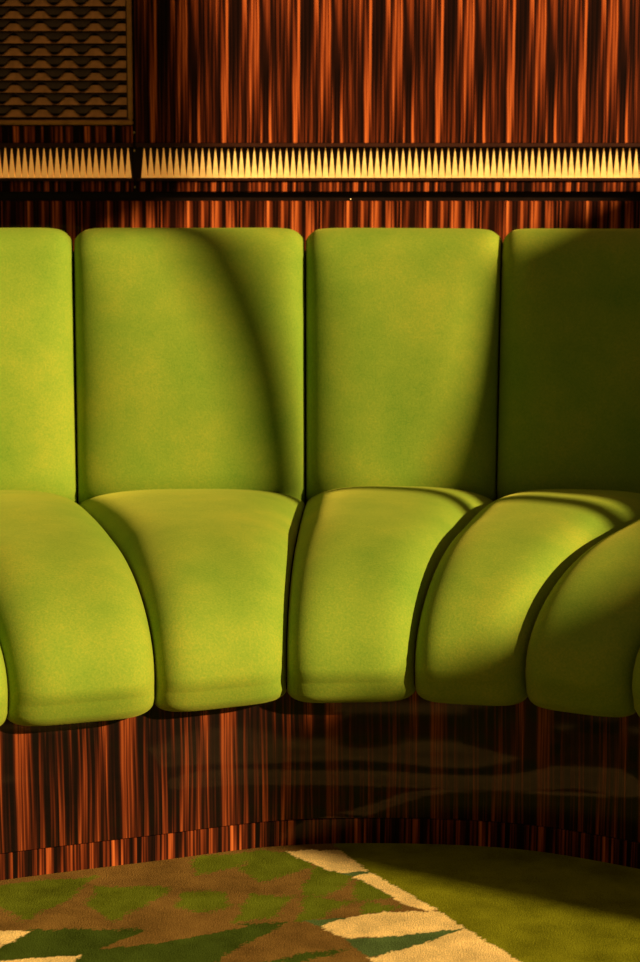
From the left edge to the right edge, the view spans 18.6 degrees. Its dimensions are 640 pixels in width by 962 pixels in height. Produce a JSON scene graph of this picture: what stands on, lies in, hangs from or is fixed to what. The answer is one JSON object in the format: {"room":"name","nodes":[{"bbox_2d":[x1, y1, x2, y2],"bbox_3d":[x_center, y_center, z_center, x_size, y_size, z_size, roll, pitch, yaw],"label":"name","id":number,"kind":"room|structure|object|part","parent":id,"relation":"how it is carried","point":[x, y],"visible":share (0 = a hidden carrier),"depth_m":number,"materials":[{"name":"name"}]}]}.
{"room":"lounge","nodes":[
{"label":"lounge","id":0,"kind":"room"},
{"bbox_2d":[0,0,639,200],"bbox_3d":[0.100,-1.120,3.916,4.600,3.100,0.148,0,8,0],"label":"wall","id":1,"kind":"structure","parent":0,"point":[136,156],"depth_m":3.92,"materials":[{"name":"black paint"}]},
{"bbox_2d":[0,147,131,177],"bbox_3d":[-1.289,-0.637,3.905,1.822,0.061,0.012,0,8,0],"label":"strip","id":2,"kind":"object","parent":1,"relation":"attached to","point":[15,162],"visible":1,"depth_m":3.90,"materials":[{"name":"gold paint"}]},
{"bbox_2d":[0,126,132,142],"bbox_3d":[-1.287,-0.692,3.895,1.826,0.034,0.016,0,8,0],"label":"trim","id":3,"kind":"structure","parent":1,"relation":"attached to","point":[8,134],"depth_m":3.89,"materials":[{"name":"brown wood"}]},
{"bbox_2d":[0,181,133,191],"bbox_3d":[-1.287,-0.591,3.910,1.826,0.021,0.016,0,8,0],"label":"trim","id":4,"kind":"structure","parent":1,"relation":"attached to","point":[5,186],"depth_m":3.90,"materials":[{"name":"brown wood"}]},
{"bbox_2d":[0,143,133,146],"bbox_3d":[-1.287,-0.671,3.896,1.826,0.008,0.021,0,8,0],"label":"trim","id":5,"kind":"structure","parent":1,"relation":"attached to","point":[1,144],"depth_m":3.89,"materials":[{"name":"brown wood"}]},
{"bbox_2d":[0,178,133,180],"bbox_3d":[-1.287,-0.604,3.905,1.826,0.005,0.021,0,8,0],"label":"trim","id":6,"kind":"structure","parent":1,"relation":"attached to","point":[1,179],"depth_m":3.90,"materials":[{"name":"brown wood"}]},
{"bbox_2d":[0,0,133,124],"bbox_3d":[-0.861,-1.142,3.828,0.978,0.872,0.020,0,8,0],"label":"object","id":7,"kind":"object","parent":1,"relation":"in","point":[63,62],"visible":1,"depth_m":3.87,"materials":[{"name":"black paint"}]},
{"bbox_2d":[0,201,639,250],"bbox_3d":[0.100,-0.068,3.985,4.600,0.998,0.016,0,8,0],"label":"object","id":8,"kind":"structure","parent":1,"relation":"attached to","point":[73,218],"depth_m":3.91,"materials":[{"name":"brown wood"}]},
{"bbox_2d":[134,0,639,142],"bbox_3d":[1.016,-1.659,3.756,2.767,1.988,0.016,0,8,0],"label":"wall panel","id":9,"kind":"object","parent":1,"relation":"attached to","point":[207,71],"depth_m":3.87,"materials":[{"name":"brown wood"}]},
{"bbox_2d":[136,143,639,146],"bbox_3d":[1.016,-0.671,3.896,2.767,0.008,0.021,0,8,0],"label":"trim","id":10,"kind":"structure","parent":1,"relation":"attached to","point":[137,144],"depth_m":3.89,"materials":[{"name":"brown wood"}]},
{"bbox_2d":[136,178,639,180],"bbox_3d":[1.016,-0.604,3.905,2.767,0.005,0.021,0,8,0],"label":"trim","id":11,"kind":"structure","parent":1,"relation":"attached to","point":[137,179],"depth_m":3.90,"materials":[{"name":"brown wood"}]},
{"bbox_2d":[137,181,639,191],"bbox_3d":[1.016,-0.591,3.910,2.767,0.021,0.016,0,8,0],"label":"trim","id":12,"kind":"structure","parent":1,"relation":"attached to","point":[142,186],"depth_m":3.90,"materials":[{"name":"brown wood"}]},
{"bbox_2d":[141,147,639,177],"bbox_3d":[1.021,-0.637,3.905,2.758,0.061,0.012,0,8,0],"label":"strip","id":13,"kind":"object","parent":1,"relation":"attached to","point":[156,162],"visible":1,"depth_m":3.90,"materials":[{"name":"gold paint"}]},
{"bbox_3d":[0.100,0.805,1.889,4.600,0.108,4.710,0,8,0],"label":"floor","id":14,"kind":"structure","parent":0,"visible":0},
{"bbox_2d":[0,843,639,961],"bbox_3d":[0.100,0.752,1.831,4.600,0.012,4.410,0,8,0],"label":"carpet","id":15,"kind":"object","parent":14,"relation":"on","point":[336,902],"visible":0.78,"depth_m":2.78,"materials":[{"name":"carpet"}]},
{"bbox_2d":[0,228,639,879],"bbox_3d":[-0.029,0.057,3.289,3.410,0.949,1.421,0,8,0],"label":"banquette","id":16,"kind":"object","parent":15,"relation":"on","point":[335,540],"visible":1,"depth_m":3.15,"materials":[{"name":"fabric"}]},
{"bbox_3d":[-0.046,0.442,2.880,1.637,0.222,0.386,0,8,0],"label":"plinth panel","id":17,"kind":"part","parent":16,"relation":"part of","materials":[{"name":"brown wood"}]}
]}

